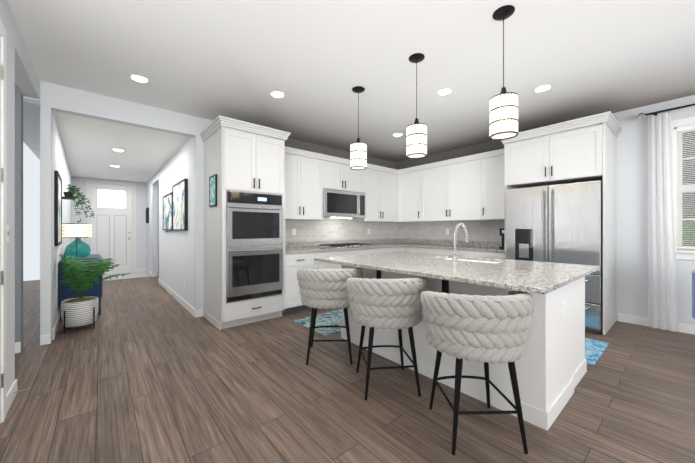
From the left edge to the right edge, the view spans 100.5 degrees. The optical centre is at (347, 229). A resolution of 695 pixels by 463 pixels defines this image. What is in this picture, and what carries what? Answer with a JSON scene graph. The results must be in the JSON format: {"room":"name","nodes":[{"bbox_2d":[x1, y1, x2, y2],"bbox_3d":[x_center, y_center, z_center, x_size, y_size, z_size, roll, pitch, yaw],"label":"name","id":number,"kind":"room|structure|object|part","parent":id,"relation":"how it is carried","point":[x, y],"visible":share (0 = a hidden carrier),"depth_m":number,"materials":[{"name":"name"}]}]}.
{"room":"kitchen","nodes":[
{"label":"kitchen","id":0,"kind":"room"},
{"bbox_2d":[15,83,22,350],"bbox_3d":[-4.301,-0.175,2.092,2.610,2.800,0.120,0,0,-40],"label":"wall","id":1,"kind":"structure","parent":0,"point":[18,216],"depth_m":2.88,"materials":[{"name":"grey paint"}]},
{"bbox_2d":[15,342,20,352],"bbox_3d":[-4.257,1.173,2.041,2.610,0.105,0.014,0,0,-40],"label":"baseboard","id":2,"kind":"structure","parent":1,"relation":"attached to","point":[18,344],"depth_m":2.87,"materials":[{"name":"white wood"}]},
{"bbox_2d":[0,0,39,391],"bbox_3d":[-0.675,-0.174,-0.061,0.120,2.800,8.100,0,0,-40],"label":"wall","id":3,"kind":"structure","parent":0,"point":[21,72],"depth_m":2.11,"materials":[{"name":"white paint"}]},
{"bbox_2d":[7,225,9,241],"bbox_3d":[-2.322,0.025,1.977,0.012,0.120,0.080,0,0,-40],"label":"outlet","id":4,"kind":"object","parent":3,"relation":"attached to","point":[8,232],"depth_m":1.97,"materials":[{"name":"white plastic"}]},
{"bbox_2d":[7,379,16,411],"bbox_3d":[-2.368,1.173,2.031,0.014,0.105,0.360,0,0,-40],"label":"baseboard","id":5,"kind":"structure","parent":3,"relation":"attached to","point":[10,395],"depth_m":2.03,"materials":[{"name":"white wood"}]},
{"bbox_2d":[0,19,29,423],"bbox_3d":[-1.994,-0.040,1.655,0.094,2.530,1.154,0,0,-40],"label":"door frame","id":6,"kind":"structure","parent":3,"relation":"in","point":[3,243],"depth_m":1.84,"materials":[{"name":"white wood"}]},
{"bbox_3d":[-1.947,-0.040,1.542,0.019,2.530,0.920,0,0,-40],"label":"casing","id":7,"kind":"part","parent":6,"relation":"part of","materials":[{"name":"white wood"}]},
{"bbox_2d":[52,111,70,330],"bbox_3d":[-5.273,-0.065,5.359,0.254,2.580,5.880,0,0,-40],"label":"wall","id":8,"kind":"structure","parent":0,"point":[60,163],"depth_m":3.78,"materials":[{"name":"white paint"}]},
{"bbox_2d":[52,309,59,339],"bbox_3d":[-5.131,1.172,5.272,0.179,0.105,5.558,0,0,-40],"label":"baseboard","id":9,"kind":"structure","parent":8,"relation":"attached to","point":[55,326],"depth_m":3.47,"materials":[{"name":"white wood"}]},
{"bbox_2d":[54,171,61,245],"bbox_3d":[-3.696,-0.250,3.697,0.052,0.890,0.780,0,0,-40],"label":"framed picture","id":10,"kind":"object","parent":8,"relation":"attached to","point":[57,209],"visible":1,"depth_m":3.42,"materials":[{"name":"black"}]},
{"bbox_2d":[62,184,94,221],"bbox_3d":[-4.189,-0.402,4.502,0.388,0.581,0.402,0,0,-40],"label":"potted plant","id":11,"kind":"object","parent":8,"relation":"attached to","point":[68,194],"visible":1,"depth_m":4.45,"materials":[{"name":"green plant"}]},
{"bbox_3d":[-4.309,-0.526,4.464,0.158,0.101,0.304,0,0,-40],"label":"shelf","id":12,"kind":"part","parent":11,"relation":"part of","materials":[{"name":"black"}]},
{"bbox_2d":[23,97,190,182],"bbox_3d":[-4.286,-1.380,6.084,3.190,0.050,5.700,0,0,-40],"label":"ceiling","id":13,"kind":"structure","parent":0,"point":[90,144],"depth_m":4.66,"materials":[{"name":"white paint"}]},
{"bbox_2d":[71,176,158,274],"bbox_3d":[-6.095,-0.066,8.209,3.190,2.580,0.120,0,0,-40],"label":"wall","id":14,"kind":"structure","parent":0,"point":[141,225],"depth_m":8.24,"materials":[{"name":"white paint"}]},
{"bbox_2d":[86,179,135,272],"bbox_3d":[-6.394,-0.043,7.850,1.050,2.535,0.034,0,0,-40],"label":"door frame","id":15,"kind":"structure","parent":14,"relation":"in","point":[89,181],"depth_m":7.88,"materials":[{"name":"white wood"}]},
{"bbox_2d":[91,183,131,274],"bbox_3d":[-6.391,-0.002,7.848,0.870,2.428,0.040,0,0,-40],"label":"front door","id":16,"kind":"structure","parent":15,"relation":"attached to","point":[100,233],"depth_m":7.84,"materials":[{"name":"white wood"}]},
{"bbox_3d":[-6.383,-0.831,7.838,0.606,0.486,0.003,0,0,-40],"label":"front door glass pane","id":17,"kind":"part","parent":15,"relation":"part of","materials":[{"name":"white glass"}]},
{"bbox_3d":[-6.384,-0.061,7.839,0.630,2.050,0.002,0,0,-40],"label":"front door panel shadow","id":18,"kind":"part","parent":15,"relation":"part of","materials":[{"name":"white wood"}]},
{"bbox_2d":[40,81,212,341],"bbox_3d":[-1.051,-0.175,5.016,5.890,2.800,0.120,0,0,-40],"label":"wall","id":19,"kind":"structure","parent":0,"point":[63,99],"depth_m":3.36,"materials":[{"name":"white paint"}]},
{"bbox_2d":[288,151,303,222],"bbox_3d":[-1.053,-0.696,4.697,0.590,1.061,0.356,0,0,-40],"label":"upper cabinet","id":20,"kind":"object","parent":19,"relation":"attached to","point":[295,160],"depth_m":4.66,"materials":[{"name":"white wood"}]},
{"bbox_2d":[296,155,323,222],"bbox_3d":[-0.731,-0.696,4.972,0.495,1.061,0.356,0,0,-40],"label":"upper cabinet","id":21,"kind":"object","parent":19,"relation":"attached to","point":[313,165],"depth_m":4.89,"materials":[{"name":"white wood"}]},
{"bbox_2d":[324,159,347,186],"bbox_3d":[-0.345,-0.971,5.300,0.517,0.511,0.356,0,0,-40],"label":"upper cabinet","id":22,"kind":"object","parent":19,"relation":"attached to","point":[335,171],"depth_m":5.19,"materials":[{"name":"white wood"}]},
{"bbox_2d":[324,183,359,218],"bbox_3d":[-0.224,-0.503,5.362,0.774,0.555,0.399,0,0,-40],"label":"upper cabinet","id":23,"kind":"object","parent":19,"relation":"attached to","point":[339,202],"depth_m":5.22,"materials":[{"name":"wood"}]},
{"bbox_2d":[323,189,365,218],"bbox_3d":[-0.130,-0.461,5.410,0.978,0.488,0.447,0,0,-40],"label":"microwave","id":24,"kind":"object","parent":23,"relation":"in","point":[337,203],"depth_m":5.26,"materials":[{"name":"silver metal"}]},
{"bbox_2d":[348,163,363,186],"bbox_3d":[-0.014,-0.971,5.582,0.589,0.511,0.356,0,0,-40],"label":"upper cabinet","id":25,"kind":"object","parent":19,"relation":"attached to","point":[355,177],"depth_m":5.50,"materials":[{"name":"white wood"}]},
{"bbox_2d":[360,187,367,218],"bbox_3d":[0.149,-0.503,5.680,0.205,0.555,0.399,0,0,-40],"label":"microwave","id":26,"kind":"object","parent":19,"relation":"attached to","point":[363,190],"depth_m":5.58,"materials":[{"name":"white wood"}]},
{"bbox_2d":[352,167,379,222],"bbox_3d":[0.413,-0.696,5.946,0.533,1.061,0.356,0,0,-40],"label":"upper cabinet","id":27,"kind":"object","parent":19,"relation":"attached to","point":[371,174],"depth_m":5.81,"materials":[{"name":"white wood"}]},
{"bbox_2d":[380,167,399,222],"bbox_3d":[0.782,-0.696,6.218,0.619,1.061,0.420,0,0,-40],"label":"upper cabinet","id":28,"kind":"object","parent":19,"relation":"attached to","point":[389,180],"depth_m":6.13,"materials":[{"name":"white wood"}]},
{"bbox_2d":[147,137,193,307],"bbox_3d":[-3.954,-0.065,6.288,0.120,2.580,5.580,0,0,-40],"label":"wall","id":29,"kind":"structure","parent":0,"point":[176,256],"depth_m":5.23,"materials":[{"name":"white paint"}]},
{"bbox_2d":[146,208,148,222],"bbox_3d":[-5.568,-0.391,8.040,0.065,0.430,0.180,0,0,-40],"label":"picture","id":30,"kind":"object","parent":29,"relation":"attached to","point":[147,215],"visible":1,"depth_m":7.97,"materials":[{"name":"black"}]},
{"bbox_2d":[163,192,171,229],"bbox_3d":[-3.463,-0.330,5.584,0.044,0.690,1.000,0,0,-40],"label":"picture","id":31,"kind":"object","parent":29,"relation":"attached to","point":[167,211],"visible":0.77,"depth_m":5.58,"materials":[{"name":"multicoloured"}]},
{"bbox_2d":[158,278,196,316],"bbox_3d":[-3.232,1.172,5.338,0.014,0.105,3.464,0,0,-40],"label":"baseboard","id":32,"kind":"structure","parent":29,"relation":"attached to","point":[187,306],"depth_m":4.82,"materials":[{"name":"white wood"}]},
{"bbox_2d":[172,179,187,230],"bbox_3d":[-2.775,-0.380,4.777,0.044,0.790,1.000,0,0,-40],"label":"picture","id":33,"kind":"object","parent":29,"relation":"attached to","point":[180,206],"visible":1,"depth_m":4.67,"materials":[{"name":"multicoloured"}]},
{"bbox_2d":[288,239,395,246],"bbox_3d":[-0.129,0.260,5.705,3.304,0.100,0.020,0,0,-40],"label":"backsplash","id":34,"kind":"structure","parent":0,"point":[315,242],"depth_m":5.51,"materials":[{"name":"grey stone"}]},
{"bbox_2d":[0,271,694,462],"bbox_3d":[-1.313,1.250,3.218,8.620,0.050,13.920,0,0,-40],"label":"floor","id":35,"kind":"structure","parent":0,"point":[149,370],"depth_m":2.06,"materials":[{"name":"laminate"}]},
{"bbox_2d":[59,254,101,320],"bbox_3d":[-4.125,0.830,4.496,0.493,0.790,1.353,0,0,-40],"label":"console","id":36,"kind":"object","parent":35,"relation":"on","point":[66,292],"visible":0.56,"depth_m":4.02,"materials":[{"name":"blue paint"}]},
{"bbox_2d":[63,249,70,258],"bbox_3d":[-4.145,0.364,4.275,0.090,0.140,0.090,0,0,-40],"label":"vase","id":37,"kind":"object","parent":36,"relation":"on","point":[67,253],"visible":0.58,"depth_m":4.26,"materials":[{"name":"teal glass"}]},
{"bbox_2d":[62,223,91,259],"bbox_3d":[-3.967,0.172,4.234,0.338,0.523,0.333,0,0,-40],"label":"table lamp","id":38,"kind":"object","parent":36,"relation":"on","point":[76,230],"visible":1,"depth_m":4.14,"materials":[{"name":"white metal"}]},
{"bbox_3d":[-3.967,0.015,4.234,0.338,0.196,0.333,0,0,-40],"label":"lamp shade","id":39,"kind":"part","parent":38,"relation":"part of","materials":[{"name":"white fabric"}]},
{"bbox_3d":[-3.967,0.254,4.234,0.150,0.360,0.150,0,0,-40],"label":"stem","id":40,"kind":"part","parent":38,"relation":"part of","materials":[{"name":"glass"}]},
{"bbox_2d":[65,238,90,257],"bbox_3d":[-4.181,0.274,4.486,0.300,0.320,0.300,0,0,-40],"label":"lamp base","id":41,"kind":"object","parent":36,"relation":"on","point":[83,250],"visible":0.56,"depth_m":4.41,"materials":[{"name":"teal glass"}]},
{"bbox_2d":[79,258,98,259],"bbox_3d":[-3.752,0.428,4.199,0.230,0.012,0.230,0,0,-40],"label":"tray","id":42,"kind":"object","parent":36,"relation":"on","point":[89,258],"visible":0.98,"depth_m":4.23,"materials":[{"name":"black"}]},
{"bbox_2d":[58,254,128,333],"bbox_3d":[-3.166,0.755,3.661,0.682,0.941,1.001,0,0,-40],"label":"potted plant","id":43,"kind":"object","parent":35,"relation":"on","point":[80,310],"visible":1,"depth_m":3.51,"materials":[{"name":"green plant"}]},
{"bbox_3d":[-3.309,1.016,3.580,0.344,0.302,0.344,0,0,-40],"label":"pot","id":44,"kind":"part","parent":43,"relation":"part of","materials":[{"name":"white ceramic"}]},
{"bbox_2d":[103,272,150,280],"bbox_3d":[-5.823,1.220,7.612,0.950,0.007,1.060,0,0,-40],"label":"doormat","id":45,"kind":"object","parent":35,"relation":"on","point":[136,275],"visible":0.93,"depth_m":7.50,"materials":[{"name":"grey fabric"}]},
{"bbox_2d":[204,123,287,330],"bbox_3d":[-1.438,-0.023,4.043,0.840,2.495,0.852,0,0,-40],"label":"tall cabinet","id":46,"kind":"object","parent":35,"relation":"on","point":[242,158],"depth_m":3.77,"materials":[{"name":"white wood"}]},
{"bbox_2d":[209,174,216,206],"bbox_3d":[-1.731,-0.495,3.723,0.019,0.400,0.280,0,0,-40],"label":"picture","id":47,"kind":"object","parent":46,"relation":"attached to","point":[212,190],"visible":1,"depth_m":3.69,"materials":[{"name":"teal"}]},
{"bbox_2d":[212,187,287,306],"bbox_3d":[-1.270,0.208,3.846,0.840,1.365,0.336,0,0,-40],"label":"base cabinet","id":48,"kind":"object","parent":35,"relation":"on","point":[278,216],"depth_m":3.68,"materials":[{"name":"metal"}]},
{"bbox_2d":[226,190,282,302],"bbox_3d":[-1.254,0.207,3.828,0.746,1.365,0.386,0,0,-40],"label":"double oven","id":49,"kind":"object","parent":48,"relation":"in","point":[254,219],"depth_m":3.69,"materials":[{"name":"silver metal"}]},
{"bbox_2d":[288,243,403,254],"bbox_3d":[0.124,0.325,5.424,3.324,0.030,0.776,0,0,-40],"label":"countertop","id":50,"kind":"structure","parent":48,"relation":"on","point":[347,246],"depth_m":5.00,"materials":[{"name":"grey stone"}]},
{"bbox_2d":[319,243,372,247],"bbox_3d":[-0.005,0.287,5.264,0.900,0.044,0.520,0,0,-40],"label":"cooktop","id":51,"kind":"object","parent":50,"relation":"in","point":[345,245],"depth_m":5.13,"materials":[{"name":"black metal"}]},
{"bbox_2d":[288,251,319,313],"bbox_3d":[-0.924,0.782,4.544,0.588,0.885,0.756,0,0,-40],"label":"base cabinet","id":52,"kind":"object","parent":35,"relation":"on","point":[295,262],"depth_m":4.22,"materials":[{"name":"white wood"}]},
{"bbox_2d":[293,309,341,335],"bbox_3d":[0.160,1.219,4.157,1.720,0.010,0.720,0,0,-40],"label":"kitchen rug","id":53,"kind":"object","parent":35,"relation":"on","point":[333,318],"visible":0.42,"depth_m":3.82,"materials":[{"name":"blue fabric"}]},
{"bbox_2d":[297,268,362,364],"bbox_3d":[-0.171,0.786,2.802,0.616,0.881,0.614,0,0,-40],"label":"stool","id":54,"kind":"object","parent":35,"relation":"on","point":[323,288],"visible":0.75,"depth_m":2.56,"materials":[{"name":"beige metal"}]},
{"bbox_2d":[320,251,339,268],"bbox_3d":[-0.597,0.782,4.823,0.509,0.885,0.756,0,0,-40],"label":"base cabinet","id":55,"kind":"object","parent":35,"relation":"on","point":[323,265],"depth_m":4.59,"materials":[{"name":"white wood"}]},
{"bbox_2d":[340,251,359,268],"bbox_3d":[-0.240,0.782,5.127,0.549,0.885,0.756,0,0,-40],"label":"base cabinet","id":56,"kind":"object","parent":35,"relation":"on","point":[342,253],"depth_m":4.85,"materials":[{"name":"white wood"}]},
{"bbox_2d":[360,247,383,254],"bbox_3d":[0.179,0.782,5.484,0.550,0.885,0.756,0,0,-40],"label":"base cabinet","id":57,"kind":"object","parent":35,"relation":"on","point":[371,250],"depth_m":5.24,"materials":[{"name":"white wood"}]},
{"bbox_2d":[346,276,427,399],"bbox_3d":[0.309,0.786,2.284,0.618,0.881,0.611,0,0,-40],"label":"stool","id":58,"kind":"object","parent":35,"relation":"on","point":[392,304],"visible":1,"depth_m":2.06,"materials":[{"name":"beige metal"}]},
{"bbox_2d":[384,247,399,252],"bbox_3d":[0.548,0.782,5.798,0.540,0.885,0.756,0,0,-40],"label":"base cabinet","id":59,"kind":"object","parent":35,"relation":"on","point":[386,249],"depth_m":5.57,"materials":[{"name":"white wood"}]},
{"bbox_2d":[408,247,435,253],"bbox_3d":[1.714,0.782,5.629,0.636,0.885,0.737,0,0,-40],"label":"base cabinet","id":60,"kind":"object","parent":35,"relation":"on","point":[431,250],"depth_m":5.47,"materials":[{"name":"white wood"}]},
{"bbox_2d":[436,247,467,255],"bbox_3d":[2.110,0.782,5.164,0.636,0.885,0.722,0,0,-40],"label":"base cabinet","id":61,"kind":"object","parent":35,"relation":"on","point":[439,250],"depth_m":5.08,"materials":[{"name":"white wood"}]},
{"bbox_2d":[341,258,588,430],"bbox_3d":[1.005,0.782,2.885,1.142,0.885,1.992,0,0,-40],"label":"kitchen island","id":62,"kind":"object","parent":35,"relation":"on","point":[551,366],"depth_m":2.06,"materials":[{"name":"white wood"}]},
{"bbox_2d":[314,254,585,293],"bbox_3d":[0.710,0.329,2.655,0.990,0.038,2.160,0,0,-40],"label":"island countertop","id":63,"kind":"structure","parent":62,"relation":"on","point":[530,279],"depth_m":2.19,"materials":[{"name":"grey stone"}]},
{"bbox_2d":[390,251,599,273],"bbox_3d":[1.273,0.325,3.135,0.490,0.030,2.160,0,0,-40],"label":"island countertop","id":64,"kind":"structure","parent":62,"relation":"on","point":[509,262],"depth_m":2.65,"materials":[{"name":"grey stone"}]},
{"bbox_2d":[452,222,467,260],"bbox_3d":[1.160,0.118,2.922,0.234,0.384,0.108,0,0,-40],"label":"faucet","id":65,"kind":"object","parent":64,"relation":"on","point":[455,258],"depth_m":2.89,"materials":[{"name":"silver metal"}]},
{"bbox_2d":[561,302,564,320],"bbox_3d":[1.497,0.565,2.008,0.070,0.120,0.004,0,0,-40],"label":"outlet plate","id":66,"kind":"object","parent":62,"relation":"attached to","point":[562,303],"depth_m":2.01,"materials":[{"name":"white plastic"}]},
{"bbox_2d":[421,290,534,454],"bbox_3d":[0.773,0.786,1.764,0.616,0.881,0.614,0,0,-40],"label":"stool","id":67,"kind":"object","parent":35,"relation":"on","point":[486,330],"visible":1,"depth_m":1.54,"materials":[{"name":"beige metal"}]},
{"bbox_2d":[468,251,505,258],"bbox_3d":[2.463,0.782,4.750,0.636,0.885,0.605,0,0,-40],"label":"base cabinet","id":68,"kind":"object","parent":35,"relation":"on","point":[486,254],"depth_m":4.55,"materials":[{"name":"white wood"}]},
{"bbox_2d":[404,243,505,250],"bbox_3d":[2.021,0.325,5.253,0.656,0.030,1.942,0,0,-40],"label":"countertop","id":69,"kind":"structure","parent":68,"relation":"on","point":[445,245],"depth_m":5.04,"materials":[{"name":"grey stone"}]},
{"bbox_2d":[499,228,503,248],"bbox_3d":[2.580,0.143,4.661,0.221,0.330,0.180,0,0,-40],"label":"coffee maker","id":70,"kind":"object","parent":69,"relation":"on","point":[501,231],"visible":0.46,"depth_m":4.64,"materials":[{"name":"black plastic"}]},
{"bbox_2d":[506,180,602,332],"bbox_3d":[2.892,0.325,3.994,0.911,1.800,1.032,0,0,-40],"label":"refrigerator","id":71,"kind":"object","parent":35,"relation":"on","point":[559,223],"visible":0.46,"depth_m":3.61,"materials":[{"name":"silver metal"}]},
{"bbox_2d":[585,338,608,364],"bbox_3d":[2.023,1.219,3.419,0.760,0.010,1.500,0,0,-40],"label":"area rug","id":72,"kind":"object","parent":35,"relation":"on","point":[594,350],"visible":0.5,"depth_m":2.93,"materials":[{"name":"blue fabric"}]},
{"bbox_2d":[692,270,694,318],"bbox_3d":[3.536,0.807,2.599,0.599,0.838,0.569,0,0,-40],"label":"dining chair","id":73,"kind":"object","parent":35,"relation":"on","point":[693,293],"visible":1,"depth_m":2.76,"materials":[{"name":"blue fabric"}]},
{"bbox_2d":[7,0,694,162],"bbox_3d":[0.535,-1.600,1.048,8.620,0.050,8.220,0,0,-40],"label":"ceiling","id":74,"kind":"structure","parent":0,"point":[315,62],"depth_m":2.68,"materials":[{"name":"paint"}]},
{"bbox_2d":[129,75,149,83],"bbox_3d":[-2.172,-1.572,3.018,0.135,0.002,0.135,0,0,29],"label":"recessed light","id":75,"kind":"object","parent":74,"relation":"in","point":[137,78],"depth_m":3.01,"materials":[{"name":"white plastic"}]},
{"bbox_2d":[270,91,284,97],"bbox_3d":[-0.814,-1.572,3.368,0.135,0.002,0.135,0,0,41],"label":"recessed light","id":76,"kind":"object","parent":74,"relation":"in","point":[279,94],"depth_m":3.36,"materials":[{"name":"white"}]},
{"bbox_2d":[350,86,366,169],"bbox_3d":[0.123,-1.131,3.245,0.186,0.889,0.186,0,0,-40],"label":"pendant light","id":77,"kind":"object","parent":74,"relation":"hanging from","point":[358,155],"visible":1,"depth_m":3.19,"materials":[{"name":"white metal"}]},
{"bbox_3d":[0.123,-1.264,3.245,0.144,0.623,0.144,0,0,-40],"label":"canopy cord","id":78,"kind":"part","parent":77,"relation":"part of","materials":[{"name":"black metal"}]},
{"bbox_2d":[406,53,426,158],"bbox_3d":[0.633,-1.122,2.649,0.186,0.905,0.186,0,0,-40],"label":"pendant light","id":79,"kind":"object","parent":74,"relation":"hanging from","point":[416,133],"visible":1,"depth_m":2.60,"materials":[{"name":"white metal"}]},
{"bbox_3d":[0.633,-1.258,2.649,0.144,0.635,0.144,0,0,-40],"label":"canopy cord","id":80,"kind":"part","parent":79,"relation":"part of","materials":[{"name":"black metal"}]},
{"bbox_2d":[437,88,452,95],"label":"recessed light","id":81,"kind":"object","parent":74,"relation":"in","point":[444,88],"depth_m":3.31,"materials":[{"name":"white"}]},
{"bbox_2d":[489,5,517,139],"bbox_3d":[1.132,-1.125,2.098,0.186,0.899,0.186,0,0,-40],"label":"pendant light","id":82,"kind":"object","parent":74,"relation":"hanging from","point":[503,106],"visible":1,"depth_m":2.05,"materials":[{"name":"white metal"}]},
{"bbox_3d":[1.132,-1.263,2.098,0.144,0.623,0.144,0,0,-40],"label":"canopy cord","id":83,"kind":"part","parent":82,"relation":"part of","materials":[{"name":"black metal"}]},
{"bbox_2d":[534,85,552,92],"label":"recessed light","id":84,"kind":"object","parent":74,"relation":"in","point":[551,86],"depth_m":3.22,"materials":[{"name":"white"}]},
{"bbox_2d":[285,138,503,169],"bbox_3d":[0.757,-1.435,4.727,3.270,0.280,2.664,0,0,-40],"label":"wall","id":85,"kind":"structure","parent":0,"point":[493,145],"depth_m":5.60,"materials":[{"name":"grey paint"}]},
{"bbox_2d":[612,95,694,325],"bbox_3d":[3.771,-0.175,3.804,0.120,2.800,8.220,0,0,-40],"label":"wall","id":86,"kind":"structure","parent":0,"point":[632,218],"depth_m":3.74,"materials":[{"name":"white paint"}]},
{"bbox_2d":[400,167,423,222],"bbox_3d":[1.424,-0.696,6.154,0.397,1.061,0.677,0,0,-40],"label":"upper cabinet","id":87,"kind":"object","parent":86,"relation":"attached to","point":[411,182],"depth_m":6.01,"materials":[{"name":"white wood"}]},
{"bbox_2d":[396,239,505,246],"bbox_3d":[2.011,0.260,5.755,0.020,0.100,2.719,0,0,-40],"label":"backsplash","id":88,"kind":"structure","parent":86,"relation":"attached to","point":[459,242],"depth_m":5.57,"materials":[{"name":"grey stone"}]},
{"bbox_2d":[424,159,479,222],"bbox_3d":[2.016,-0.696,5.490,0.355,1.061,1.340,0,0,-40],"label":"upper cabinet","id":89,"kind":"object","parent":86,"relation":"attached to","point":[449,188],"depth_m":5.35,"materials":[{"name":"white wood"}]},
{"bbox_2d":[476,151,515,222],"bbox_3d":[2.570,-0.696,4.841,0.355,1.061,0.605,0,0,-40],"label":"upper cabinet","id":90,"kind":"object","parent":86,"relation":"attached to","point":[490,189],"depth_m":4.80,"materials":[{"name":"white wood"}]},
{"bbox_2d":[504,119,615,187],"bbox_3d":[2.944,-0.953,4.038,0.826,0.635,1.056,0,0,-40],"label":"upper cabinet","id":91,"kind":"object","parent":86,"relation":"attached to","point":[584,152],"depth_m":3.69,"materials":[{"name":"white wood"}]},
{"bbox_2d":[618,313,694,334],"bbox_3d":[5.004,1.173,2.253,0.014,0.105,4.260,0,0,-40],"label":"baseboard","id":92,"kind":"structure","parent":86,"relation":"attached to","point":[631,319],"depth_m":3.69,"materials":[{"name":"white wood"}]},
{"bbox_2d":[637,103,694,118],"bbox_3d":[4.507,-1.440,2.754,0.118,0.068,2.468,0,0,-40],"label":"curtain rod","id":93,"kind":"object","parent":86,"relation":"attached to","point":[641,115],"visible":0.98,"depth_m":3.52,"materials":[{"name":"black metal"}]},
{"bbox_2d":[648,112,677,331],"bbox_3d":[3.829,-0.099,3.512,0.057,2.623,0.248,0,0,-40],"label":"sheer curtain","id":94,"kind":"object","parent":93,"relation":"hanging from","point":[662,300],"visible":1,"depth_m":3.52,"materials":[{"name":"white fabric"}]},
{"bbox_2d":[671,116,694,259],"bbox_3d":[4.468,-0.482,2.946,0.170,1.675,1.720,0,0,-40],"label":"window","id":95,"kind":"structure","parent":86,"relation":"in","point":[685,254],"depth_m":3.49,"materials":[{"name":"white"}]},
{"bbox_2d":[677,126,694,248],"bbox_3d":[4.465,-0.495,2.943,0.028,1.440,1.460,0,0,-40],"label":"window blinds","id":96,"kind":"object","parent":95,"relation":"attached to","point":[686,128],"visible":0.75,"depth_m":3.44,"materials":[{"name":"white plastic"}]},
{"bbox_3d":[4.495,-0.485,2.969,0.004,1.460,1.470,0,0,-40],"label":"glass","id":97,"kind":"part","parent":95,"relation":"part of","materials":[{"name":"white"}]},
{"label":"outside","id":98,"kind":"structure","parent":0,"visible":0},
{"bbox_2d":[682,131,694,245],"bbox_3d":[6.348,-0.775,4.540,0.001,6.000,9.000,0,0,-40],"label":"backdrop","id":99,"kind":"structure","parent":98,"point":[684,225],"depth_m":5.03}
]}

